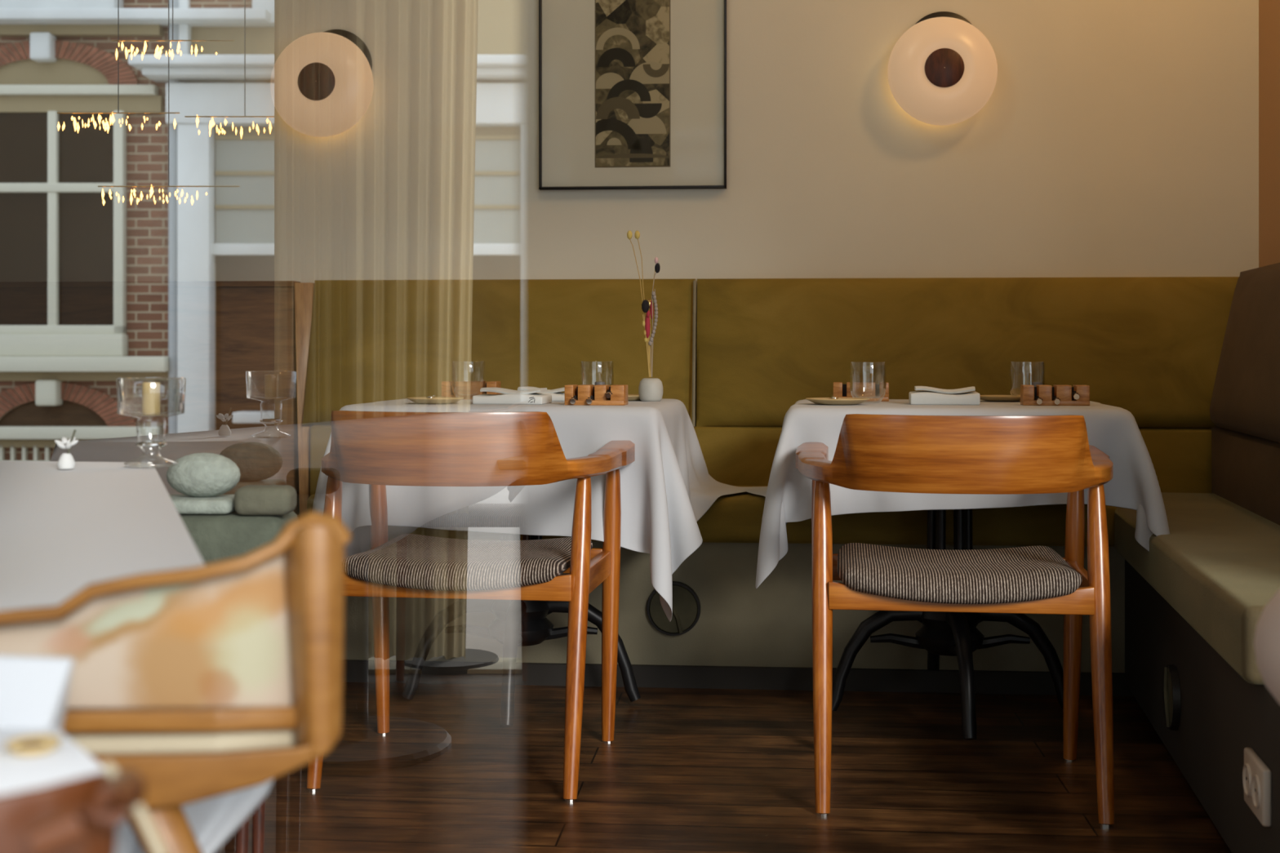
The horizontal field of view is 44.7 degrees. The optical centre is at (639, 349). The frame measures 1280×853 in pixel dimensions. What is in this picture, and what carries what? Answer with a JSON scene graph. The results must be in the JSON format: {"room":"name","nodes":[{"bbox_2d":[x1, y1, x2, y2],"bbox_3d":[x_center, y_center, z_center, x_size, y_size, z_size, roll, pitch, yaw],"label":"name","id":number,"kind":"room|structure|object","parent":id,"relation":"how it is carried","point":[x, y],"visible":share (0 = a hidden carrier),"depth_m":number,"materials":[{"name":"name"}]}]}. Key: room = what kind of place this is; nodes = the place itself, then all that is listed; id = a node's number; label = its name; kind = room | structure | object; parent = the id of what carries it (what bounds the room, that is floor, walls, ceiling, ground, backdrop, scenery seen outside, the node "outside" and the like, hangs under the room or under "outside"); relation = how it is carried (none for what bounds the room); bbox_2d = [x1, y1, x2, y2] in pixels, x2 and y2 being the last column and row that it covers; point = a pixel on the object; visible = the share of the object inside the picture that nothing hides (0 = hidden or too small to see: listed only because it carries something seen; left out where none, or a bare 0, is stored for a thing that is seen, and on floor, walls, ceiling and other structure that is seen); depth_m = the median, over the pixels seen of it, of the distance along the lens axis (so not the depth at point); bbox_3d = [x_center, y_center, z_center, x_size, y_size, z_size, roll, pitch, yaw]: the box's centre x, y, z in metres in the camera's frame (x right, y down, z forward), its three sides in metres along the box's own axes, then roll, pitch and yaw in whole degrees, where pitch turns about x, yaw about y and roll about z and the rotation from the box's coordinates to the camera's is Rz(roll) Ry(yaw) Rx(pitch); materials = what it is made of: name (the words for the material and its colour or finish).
{"room":"restaurant dining room","nodes":[
{"label":"restaurant dining room","id":0,"kind":"room"},
{"bbox_2d":[217,682,1231,852],"bbox_3d":[-0.548,0.912,2.705,8.000,0.100,3.870,0,0,5],"label":"floor","id":1,"kind":"structure","parent":0,"point":[682,770],"depth_m":3.11,"materials":[{"name":"brown wood"}]},
{"bbox_2d":[0,768,146,852],"bbox_3d":[-0.420,0.518,0.777,0.433,0.688,0.366,0,0,0],"label":"chair","id":2,"kind":"object","parent":1,"relation":"on","point":[81,815],"visible":0.98,"depth_m":0.62,"materials":[{"name":"brown wood"}]},
{"bbox_2d":[0,0,217,852],"bbox_3d":[-0.979,-0.298,2.501,1.602,2.320,0.060,0,0,0],"label":"building facade","id":3,"kind":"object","parent":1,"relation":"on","point":[108,108],"visible":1,"depth_m":2.50,"materials":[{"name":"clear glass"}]},
{"bbox_2d":[0,511,351,852],"bbox_3d":[-0.467,0.482,1.110,0.571,0.764,0.380,0,0,0],"label":"lounge chair","id":4,"kind":"object","parent":1,"relation":"on","point":[258,635],"visible":0.91,"depth_m":0.94,"materials":[{"name":"brown wood"}]},
{"bbox_2d":[102,762,165,852],"bbox_3d":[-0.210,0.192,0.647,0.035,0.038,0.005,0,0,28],"label":"chair leg","id":5,"kind":"object","parent":4,"relation":"attached to","point":[108,768],"visible":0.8,"depth_m":0.64,"materials":[{"name":"beige wood"}]},
{"bbox_2d":[178,511,297,852],"bbox_3d":[-0.623,0.555,2.370,0.185,0.615,0.140,0,0,0],"label":"seat","id":6,"kind":"object","parent":1,"relation":"on","point":[216,538],"visible":0.18,"depth_m":2.30,"materials":[{"name":"teal fabric"}]},
{"bbox_2d":[168,494,235,514],"bbox_3d":[-0.671,0.234,2.360,0.125,0.022,0.100,0,0,0],"label":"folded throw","id":7,"kind":"object","parent":6,"relation":"on","point":[184,504],"visible":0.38,"depth_m":2.31,"materials":[{"name":"fabric"}]},
{"bbox_2d":[166,453,240,497],"bbox_3d":[-0.662,0.190,2.360,0.112,0.068,0.072,0,0,0],"label":"round pillow","id":8,"kind":"object","parent":7,"relation":"on","point":[196,474],"visible":0.98,"depth_m":2.33,"materials":[{"name":"fabric"}]},
{"bbox_2d":[234,484,296,515],"bbox_3d":[-0.560,0.225,2.330,0.085,0.042,0.060,0,0,0],"label":"pillow","id":9,"kind":"object","parent":6,"relation":"on","point":[250,500],"visible":1,"depth_m":2.30,"materials":[{"name":"fabric"}]},
{"bbox_2d":[306,410,635,802],"bbox_3d":[-0.357,0.490,3.214,0.630,0.744,0.582,0,0,8],"label":"armchair","id":10,"kind":"object","parent":1,"relation":"on","point":[378,449],"visible":0.98,"depth_m":3.04,"materials":[{"name":"brown wood"}]},
{"bbox_2d":[344,533,592,591],"bbox_3d":[-0.351,0.442,3.258,0.458,0.064,0.452,0,0,8],"label":"seat cushion","id":11,"kind":"object","parent":10,"relation":"on","point":[406,562],"depth_m":3.07,"materials":[{"name":"fabric"}]},
{"bbox_2d":[402,533,640,727],"bbox_3d":[-0.289,0.493,3.787,0.714,0.720,0.581,0,0,8],"label":"dining table","id":12,"kind":"object","parent":1,"relation":"on","point":[517,623],"visible":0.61,"depth_m":3.76,"materials":[{"name":"black metal"}]},
{"bbox_2d":[311,398,752,622],"bbox_3d":[-0.313,0.383,3.829,1.150,0.514,0.877,0,0,10],"label":"tablecloth","id":13,"kind":"object","parent":12,"relation":"on","point":[668,486],"visible":0.48,"depth_m":3.47,"materials":[{"name":"grey fabric"}]},
{"bbox_2d":[406,396,463,404],"bbox_3d":[-0.476,0.118,3.626,0.132,0.013,0.132,0,0,0],"label":"plate","id":14,"kind":"object","parent":13,"relation":"on","point":[423,400],"visible":1,"depth_m":3.58,"materials":[{"name":"ceramic"}]},
{"bbox_2d":[426,394,435,398],"bbox_3d":[-0.488,0.111,3.653,0.018,0.010,0.066,0,0,0],"label":"butter knife","id":15,"kind":"object","parent":14,"relation":"on","point":[431,396],"visible":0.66,"depth_m":3.62,"materials":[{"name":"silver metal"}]},
{"bbox_2d":[451,360,484,399],"bbox_3d":[-0.433,0.077,3.926,0.084,0.097,0.084,0,0,0],"label":"water glass","id":16,"kind":"object","parent":13,"relation":"on","point":[452,374],"visible":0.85,"depth_m":3.92,"materials":[{"name":"clear glass"}]},
{"bbox_2d":[441,381,501,399],"bbox_3d":[-0.428,0.103,3.950,0.142,0.046,0.051,0,0,8],"label":"block","id":17,"kind":"object","parent":13,"relation":"on","point":[468,389],"visible":0.62,"depth_m":3.93,"materials":[{"name":"brown wood"}]},
{"bbox_2d":[472,387,551,404],"bbox_3d":[-0.298,0.107,3.640,0.165,0.038,0.119,0,0,8],"label":"folded napkin","id":18,"kind":"object","parent":13,"relation":"on","point":[531,397],"visible":1,"depth_m":3.59,"materials":[{"name":"white fabric"}]},
{"bbox_2d":[517,386,564,401],"bbox_3d":[-0.240,0.108,3.860,0.137,0.034,0.118,0,0,8],"label":"folded napkin","id":19,"kind":"object","parent":13,"relation":"on","point":[557,396],"visible":0.26,"depth_m":3.82,"materials":[{"name":"white fabric"}]},
{"bbox_2d":[564,384,627,405],"bbox_3d":[-0.099,0.103,3.552,0.137,0.046,0.063,0,0,8],"label":"block","id":20,"kind":"object","parent":13,"relation":"on","point":[619,397],"visible":0.94,"depth_m":3.52,"materials":[{"name":"brown wood"}]},
{"bbox_2d":[569,395,577,404],"bbox_3d":[-0.141,0.110,3.589,0.017,0.027,0.155,0,0,8],"label":"table knife","id":21,"kind":"object","parent":20,"relation":"in","point":[573,400],"visible":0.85,"depth_m":3.51,"materials":[{"name":"silver metal"}]},
{"bbox_2d":[586,395,594,404],"bbox_3d":[-0.104,0.110,3.584,0.017,0.027,0.155,0,0,8],"label":"table knife","id":22,"kind":"object","parent":20,"relation":"in","point":[589,400],"visible":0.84,"depth_m":3.51,"materials":[{"name":"silver metal"}]},
{"bbox_2d":[604,389,612,398],"bbox_3d":[-0.061,0.096,3.578,0.017,0.027,0.155,0,0,8],"label":"table knife","id":23,"kind":"object","parent":20,"relation":"in","point":[608,393],"visible":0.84,"depth_m":3.50,"materials":[{"name":"silver metal"}]},
{"bbox_2d":[579,360,613,385],"bbox_3d":[-0.108,0.077,3.890,0.084,0.097,0.084,0,0,0],"label":"water glass","id":24,"kind":"object","parent":13,"relation":"on","point":[580,362],"visible":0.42,"depth_m":3.88,"materials":[{"name":"clear glass"}]},
{"bbox_2d":[595,381,604,385],"bbox_3d":[-0.094,0.100,3.672,0.025,0.051,0.025,0,0,0],"label":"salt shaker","id":25,"kind":"object","parent":13,"relation":"on","point":[598,382],"visible":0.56,"depth_m":3.66,"materials":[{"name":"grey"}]},
{"bbox_2d":[627,394,639,400],"bbox_3d":[-0.035,0.118,3.850,0.125,0.013,0.125,0,0,0],"label":"plate","id":26,"kind":"object","parent":13,"relation":"on","point":[630,397],"visible":0.33,"depth_m":3.81,"materials":[{"name":"metal"}]},
{"bbox_2d":[638,377,662,401],"bbox_3d":[0.027,0.098,3.800,0.060,0.056,0.060,0,0,0],"label":"bud vase","id":27,"kind":"object","parent":13,"relation":"on","point":[650,389],"visible":1,"depth_m":3.78,"materials":[{"name":"ceramic"}]},
{"bbox_2d":[626,230,649,374],"bbox_3d":[-0.004,-0.113,3.800,0.058,0.359,0.016,0,0,0],"label":"dried flower","id":28,"kind":"object","parent":27,"relation":"in","point":[629,233],"visible":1,"depth_m":3.80,"materials":[{"name":"yellow plant"}]},
{"bbox_2d":[634,230,651,377],"bbox_3d":[0.007,-0.113,3.800,0.042,0.359,0.016,0,0,0],"label":"dried flower","id":29,"kind":"object","parent":27,"relation":"in","point":[637,235],"visible":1,"depth_m":3.80,"materials":[{"name":"yellow plant"}]},
{"bbox_2d":[641,299,649,376],"bbox_3d":[0.013,-0.028,3.790,0.022,0.190,0.021,0,0,0],"label":"dried flower","id":30,"kind":"object","parent":27,"relation":"in","point":[645,305],"visible":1,"depth_m":3.78,"materials":[{"name":"black plant"}]},
{"bbox_2d":[642,314,649,377],"bbox_3d":[0.014,-0.010,3.800,0.019,0.153,0.010,0,0,0],"label":"dried flower","id":31,"kind":"object","parent":27,"relation":"in","point":[643,322],"visible":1,"depth_m":3.80,"materials":[{"name":"yellow plant"}]},
{"bbox_2d":[644,301,653,377],"bbox_3d":[0.022,-0.028,3.801,0.018,0.190,0.024,0,0,44],"label":"dried flower","id":32,"kind":"object","parent":27,"relation":"in","point":[647,325],"visible":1,"depth_m":3.80,"materials":[{"name":"red plant"}]},
{"bbox_2d":[647,298,651,364],"bbox_3d":[0.022,-0.030,3.810,0.017,0.192,0.018,0,0,25],"label":"dried flower","id":33,"kind":"object","parent":27,"relation":"in","point":[649,300],"visible":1,"depth_m":3.80,"materials":[{"name":"brown plant"}]},
{"bbox_2d":[648,289,657,373],"bbox_3d":[0.033,-0.041,3.798,0.025,0.215,0.011,0,0,0],"label":"dried flower","id":34,"kind":"object","parent":27,"relation":"in","point":[653,293],"visible":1,"depth_m":3.79,"materials":[{"name":"beige plant"}]},
{"bbox_2d":[651,257,658,370],"bbox_3d":[0.036,-0.081,3.800,0.018,0.294,0.011,0,0,0],"label":"dried flower","id":35,"kind":"object","parent":27,"relation":"in","point":[656,261],"visible":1,"depth_m":3.80,"materials":[{"name":"beige plant"}]},
{"bbox_2d":[651,262,660,377],"bbox_3d":[0.040,-0.073,3.799,0.019,0.280,0.015,0,0,-29],"label":"dried flower","id":36,"kind":"object","parent":27,"relation":"in","point":[657,267],"visible":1,"depth_m":3.80,"materials":[{"name":"beige plant"}]},
{"bbox_2d":[342,659,1133,696],"bbox_3d":[-0.037,0.835,3.994,2.757,0.055,0.035,0,0,5],"label":"baseboard","id":37,"kind":"structure","parent":1,"relation":"on","point":[792,678],"depth_m":3.96,"materials":[{"name":"black wood"}]},
{"bbox_2d":[302,276,1239,672],"bbox_3d":[0.352,0.306,4.170,2.655,1.012,0.500,0,0,5],"label":"banquette","id":38,"kind":"object","parent":1,"relation":"on","point":[1149,348],"depth_m":4.26,"materials":[{"name":"green fabric"}]},
{"bbox_2d":[294,282,314,516],"bbox_3d":[-0.968,0.184,4.462,0.056,0.755,0.139,0,0,5],"label":"board","id":39,"kind":"object","parent":38,"relation":"attached to","point":[304,291],"visible":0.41,"depth_m":4.45,"materials":[{"name":"brown wood"}]},
{"bbox_2d":[302,278,696,426],"bbox_3d":[-0.401,0.007,4.412,1.114,0.414,0.144,0,0,5],"label":"cushion","id":40,"kind":"object","parent":38,"relation":"on","point":[371,340],"depth_m":4.38,"materials":[{"name":"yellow fabric"}]},
{"bbox_2d":[696,276,1239,428],"bbox_3d":[0.924,0.007,4.300,1.536,0.414,0.144,0,0,5],"label":"cushion","id":41,"kind":"object","parent":38,"relation":"on","point":[1149,348],"depth_m":4.27,"materials":[{"name":"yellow fabric"}]},
{"bbox_2d":[831,509,1062,740],"bbox_3d":[0.730,0.493,3.667,0.718,0.720,0.581,0,0,8],"label":"dining table","id":42,"kind":"object","parent":1,"relation":"on","point":[957,634],"visible":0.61,"depth_m":3.64,"materials":[{"name":"white linen tablecloth fabric"},{"name":"black iron"}]},
{"bbox_2d":[742,399,1169,588],"bbox_3d":[0.720,0.320,3.700,1.041,0.388,0.853,0,0,8],"label":"tablecloth","id":43,"kind":"object","parent":42,"relation":"on","point":[1114,431],"visible":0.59,"depth_m":3.37,"materials":[{"name":"grey fabric"}]},
{"bbox_2d":[805,397,869,404],"bbox_3d":[0.453,0.118,3.572,0.146,0.013,0.146,0,0,0],"label":"plate","id":44,"kind":"object","parent":43,"relation":"on","point":[825,401],"visible":0.98,"depth_m":3.52,"materials":[{"name":"ceramic"}]},
{"bbox_2d":[833,382,888,401],"bbox_3d":[0.542,0.103,3.820,0.134,0.046,0.051,0,0,8],"label":"block","id":45,"kind":"object","parent":43,"relation":"on","point":[861,389],"visible":0.81,"depth_m":3.79,"materials":[{"name":"brown wood"}]},
{"bbox_2d":[849,361,885,403],"bbox_3d":[0.540,0.077,3.684,0.084,0.097,0.084,0,0,0],"label":"water glass","id":46,"kind":"object","parent":43,"relation":"on","point":[851,362],"visible":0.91,"depth_m":3.67,"materials":[{"name":"clear glass"}]},
{"bbox_2d":[908,386,980,404],"bbox_3d":[0.704,0.105,3.604,0.156,0.042,0.119,0,0,8],"label":"folded napkin","id":47,"kind":"object","parent":43,"relation":"on","point":[933,396],"visible":1,"depth_m":3.55,"materials":[{"name":"white fabric"}]},
{"bbox_2d":[980,395,1020,401],"bbox_3d":[0.880,0.118,3.790,0.125,0.013,0.125,0,0,0],"label":"plate","id":48,"kind":"object","parent":43,"relation":"on","point":[985,397],"visible":0.89,"depth_m":3.75,"materials":[{"name":"ceramic"}]},
{"bbox_2d":[1008,361,1044,401],"bbox_3d":[0.940,0.077,3.780,0.084,0.097,0.084,0,0,0],"label":"water glass","id":49,"kind":"object","parent":43,"relation":"on","point":[1010,362],"visible":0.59,"depth_m":3.78,"materials":[{"name":"clear glass"}]},
{"bbox_2d":[1031,382,1042,386],"bbox_3d":[0.928,0.100,3.640,0.025,0.051,0.025,0,0,0],"label":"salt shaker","id":50,"kind":"object","parent":43,"relation":"on","point":[1034,384],"visible":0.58,"depth_m":3.63,"materials":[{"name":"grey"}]},
{"bbox_2d":[1020,384,1089,405],"bbox_3d":[0.941,0.103,3.530,0.146,0.046,0.063,0,0,8],"label":"block","id":51,"kind":"object","parent":43,"relation":"on","point":[1028,392],"visible":0.94,"depth_m":3.50,"materials":[{"name":"brown wood"}]},
{"bbox_2d":[1034,395,1042,404],"bbox_3d":[0.906,0.110,3.566,0.017,0.027,0.155,0,0,8],"label":"table knife","id":52,"kind":"object","parent":51,"relation":"in","point":[1038,400],"visible":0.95,"depth_m":3.49,"materials":[{"name":"silver metal"}]},
{"bbox_2d":[1052,395,1060,404],"bbox_3d":[0.945,0.110,3.561,0.017,0.027,0.155,0,0,8],"label":"table knife","id":53,"kind":"object","parent":51,"relation":"in","point":[1056,401],"visible":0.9,"depth_m":3.49,"materials":[{"name":"silver metal"}]},
{"bbox_2d":[1071,391,1079,399],"bbox_3d":[0.987,0.098,3.555,0.017,0.027,0.155,0,0,8],"label":"table knife","id":54,"kind":"object","parent":51,"relation":"in","point":[1076,396],"visible":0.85,"depth_m":3.48,"materials":[{"name":"silver metal"}]},
{"bbox_2d":[795,413,1114,827],"bbox_3d":[0.618,0.490,3.055,0.630,0.744,0.582,0,0,7],"label":"armchair","id":55,"kind":"object","parent":1,"relation":"on","point":[980,455],"visible":1,"depth_m":2.89,"materials":[{"name":"brown wood"}]},
{"bbox_2d":[837,542,1081,604],"bbox_3d":[0.624,0.442,3.100,0.458,0.064,0.452,0,0,7],"label":"seat cushion","id":56,"kind":"object","parent":55,"relation":"on","point":[868,574],"depth_m":2.93,"materials":[{"name":"fabric"}]},
{"bbox_2d":[1113,262,1279,852],"bbox_3d":[1.282,0.311,3.174,0.450,1.042,2.180,0,0,10],"label":"banquette","id":57,"kind":"object","parent":1,"relation":"on","point":[1195,602],"depth_m":3.12,"materials":[{"name":"brown fabric"}]},
{"bbox_2d":[1209,262,1279,442],"bbox_3d":[1.442,-0.002,3.303,0.180,0.417,1.830,0,0,10],"label":"cushion","id":58,"kind":"object","parent":57,"relation":"on","point":[1245,406],"depth_m":3.71,"materials":[{"name":"brown fabric"}]},
{"bbox_2d":[1242,747,1271,826],"bbox_3d":[0.927,0.657,2.343,0.017,0.084,0.136,0,0,10],"label":"wall socket","id":59,"kind":"object","parent":57,"relation":"attached to","point":[1256,775],"visible":1,"depth_m":2.31,"materials":[{"name":"beige plastic"}]},
{"bbox_2d":[1242,763,1251,796],"bbox_3d":[0.927,0.657,2.376,0.004,0.050,0.050,0,0,10],"label":"outlet","id":60,"kind":"object","parent":59,"relation":"attached to","point":[1246,772],"depth_m":2.38,"materials":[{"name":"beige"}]},
{"bbox_2d":[1251,774,1261,808],"bbox_3d":[0.916,0.657,2.313,0.004,0.050,0.050,0,0,10],"label":"outlet","id":61,"kind":"object","parent":59,"relation":"attached to","point":[1255,779],"depth_m":2.31,"materials":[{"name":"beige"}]},
{"bbox_2d":[1253,589,1279,704],"bbox_3d":[0.786,0.515,1.450,0.410,0.693,0.330,0,0,0],"label":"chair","id":62,"kind":"object","parent":1,"relation":"on","point":[1267,636],"visible":1,"depth_m":1.45,"materials":[{"name":"beige"}]},
{"bbox_3d":[-0.620,0.514,1.620,0.420,0.696,1.000,0,0,-21],"label":"dining table","id":63,"kind":"object","parent":1,"relation":"on","visible":0},
{"bbox_2d":[0,461,231,711],"bbox_3d":[-0.618,0.312,1.685,0.408,0.301,1.567,0,0,-23],"label":"table top","id":64,"kind":"object","parent":63,"relation":"on","point":[63,531],"visible":0.32,"depth_m":1.40,"materials":[{"name":"white fabric"}]},
{"bbox_2d":[54,429,78,468],"bbox_3d":[-0.774,0.134,2.100,0.032,0.052,0.024,0,0,0],"label":"vase","id":65,"kind":"object","parent":64,"relation":"on","point":[66,460],"visible":1,"depth_m":2.09,"materials":[{"name":"white ceramic"}]},
{"bbox_2d":[115,377,186,467],"bbox_3d":[-0.675,0.100,2.150,0.092,0.121,0.092,0,0,0],"label":"candle holder","id":66,"kind":"object","parent":64,"relation":"on","point":[150,390],"visible":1,"depth_m":2.14,"materials":[{"name":"clear glass"},{"name":"candle wax"}]},
{"bbox_2d":[142,382,159,415],"bbox_3d":[-0.675,0.068,2.150,0.024,0.045,0.024,0,0,0],"label":"candle","id":67,"kind":"object","parent":66,"relation":"on","point":[150,390],"depth_m":2.14,"materials":[{"name":"wax"}]},
{"bbox_2d":[88,709,274,852],"bbox_3d":[-0.324,0.276,1.062,0.059,0.216,0.153,0,0,35],"label":"cloth corner","id":68,"kind":"object","parent":64,"relation":"hanging from","point":[212,821],"visible":0.09,"depth_m":1.10,"materials":[{"name":"grey fabric"}]},
{"bbox_2d":[217,0,1258,348],"bbox_3d":[-1.106,-0.688,4.618,6.168,3.100,0.150,0,0,5],"label":"wall","id":69,"kind":"structure","parent":0,"point":[1112,138],"depth_m":4.41,"materials":[{"name":"paint"}]},
{"bbox_2d":[217,280,300,517],"bbox_3d":[-2.091,0.322,4.590,2.208,1.040,0.070,0,0,5],"label":"wood panelling","id":70,"kind":"object","parent":69,"relation":"attached to","point":[258,426],"visible":0.29,"depth_m":4.49,"materials":[{"name":"brown wood"}]},
{"bbox_2d":[270,29,373,137],"bbox_3d":[-0.911,-0.770,4.464,0.301,0.320,0.124,0,0,5],"label":"wall lamp","id":71,"kind":"object","parent":69,"relation":"attached to","point":[322,83],"visible":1,"depth_m":4.42,"materials":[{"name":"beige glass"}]},
{"bbox_2d":[538,0,726,190],"bbox_3d":[-0.021,-0.969,4.437,0.536,1.022,0.026,0,0,5],"label":"framed picture","id":72,"kind":"object","parent":69,"relation":"attached to","point":[633,93],"visible":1,"depth_m":4.44,"materials":[{"name":"black"}]},
{"bbox_2d":[595,0,670,167],"bbox_3d":[-0.021,-0.875,4.440,0.216,0.708,0.002,0,0,5],"label":"print","id":73,"kind":"object","parent":72,"relation":"attached to","point":[633,37],"depth_m":4.44,"materials":[{"name":"multicoloured"}]},
{"bbox_2d":[887,11,997,125],"bbox_3d":[0.838,-0.786,4.317,0.301,0.328,0.124,0,0,5],"label":"wall lamp","id":74,"kind":"object","parent":69,"relation":"attached to","point":[942,70],"visible":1,"depth_m":4.27,"materials":[{"name":"white glass"}]},
{"bbox_2d":[1258,0,1279,267],"bbox_3d":[1.595,-0.688,3.220,0.150,3.100,2.420,0,0,10],"label":"wall","id":75,"kind":"structure","parent":0,"point":[1268,10],"depth_m":4.18,"materials":[{"name":"brown paint"}]},
{"bbox_3d":[0.300,-0.688,0.790,7.400,3.100,0.140,0,0,0],"label":"wall","id":76,"kind":"structure","parent":0,"visible":0},
{"bbox_3d":[0.300,0.906,0.780,7.400,0.112,0.160,0,0,0],"label":"trim","id":77,"kind":"structure","parent":76,"relation":"attached to","visible":0},
{"bbox_3d":[-0.520,0.533,0.740,0.400,0.657,0.270,0,0,0],"label":"side table","id":78,"kind":"object","parent":77,"relation":"on","visible":0},
{"bbox_2d":[0,725,104,795],"bbox_3d":[-0.503,0.281,0.738,0.510,0.160,0.290,0,0,0],"label":"tablecloth","id":79,"kind":"object","parent":78,"relation":"on","point":[68,761],"visible":0.3,"depth_m":0.75,"materials":[{"name":"white fabric"}]},
{"bbox_2d":[5,734,61,755],"bbox_3d":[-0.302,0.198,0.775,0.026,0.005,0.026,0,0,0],"label":"dish","id":80,"kind":"object","parent":79,"relation":"on","point":[31,745],"visible":1,"depth_m":0.77,"materials":[{"name":"ceramic"}]},
{"bbox_2d":[0,654,73,731],"bbox_3d":[-0.335,0.190,0.835,0.056,0.050,0.029,0,0,0],"label":"napkin","id":81,"kind":"object","parent":79,"relation":"on","point":[34,690],"visible":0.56,"depth_m":0.83,"materials":[{"name":"white fabric"}]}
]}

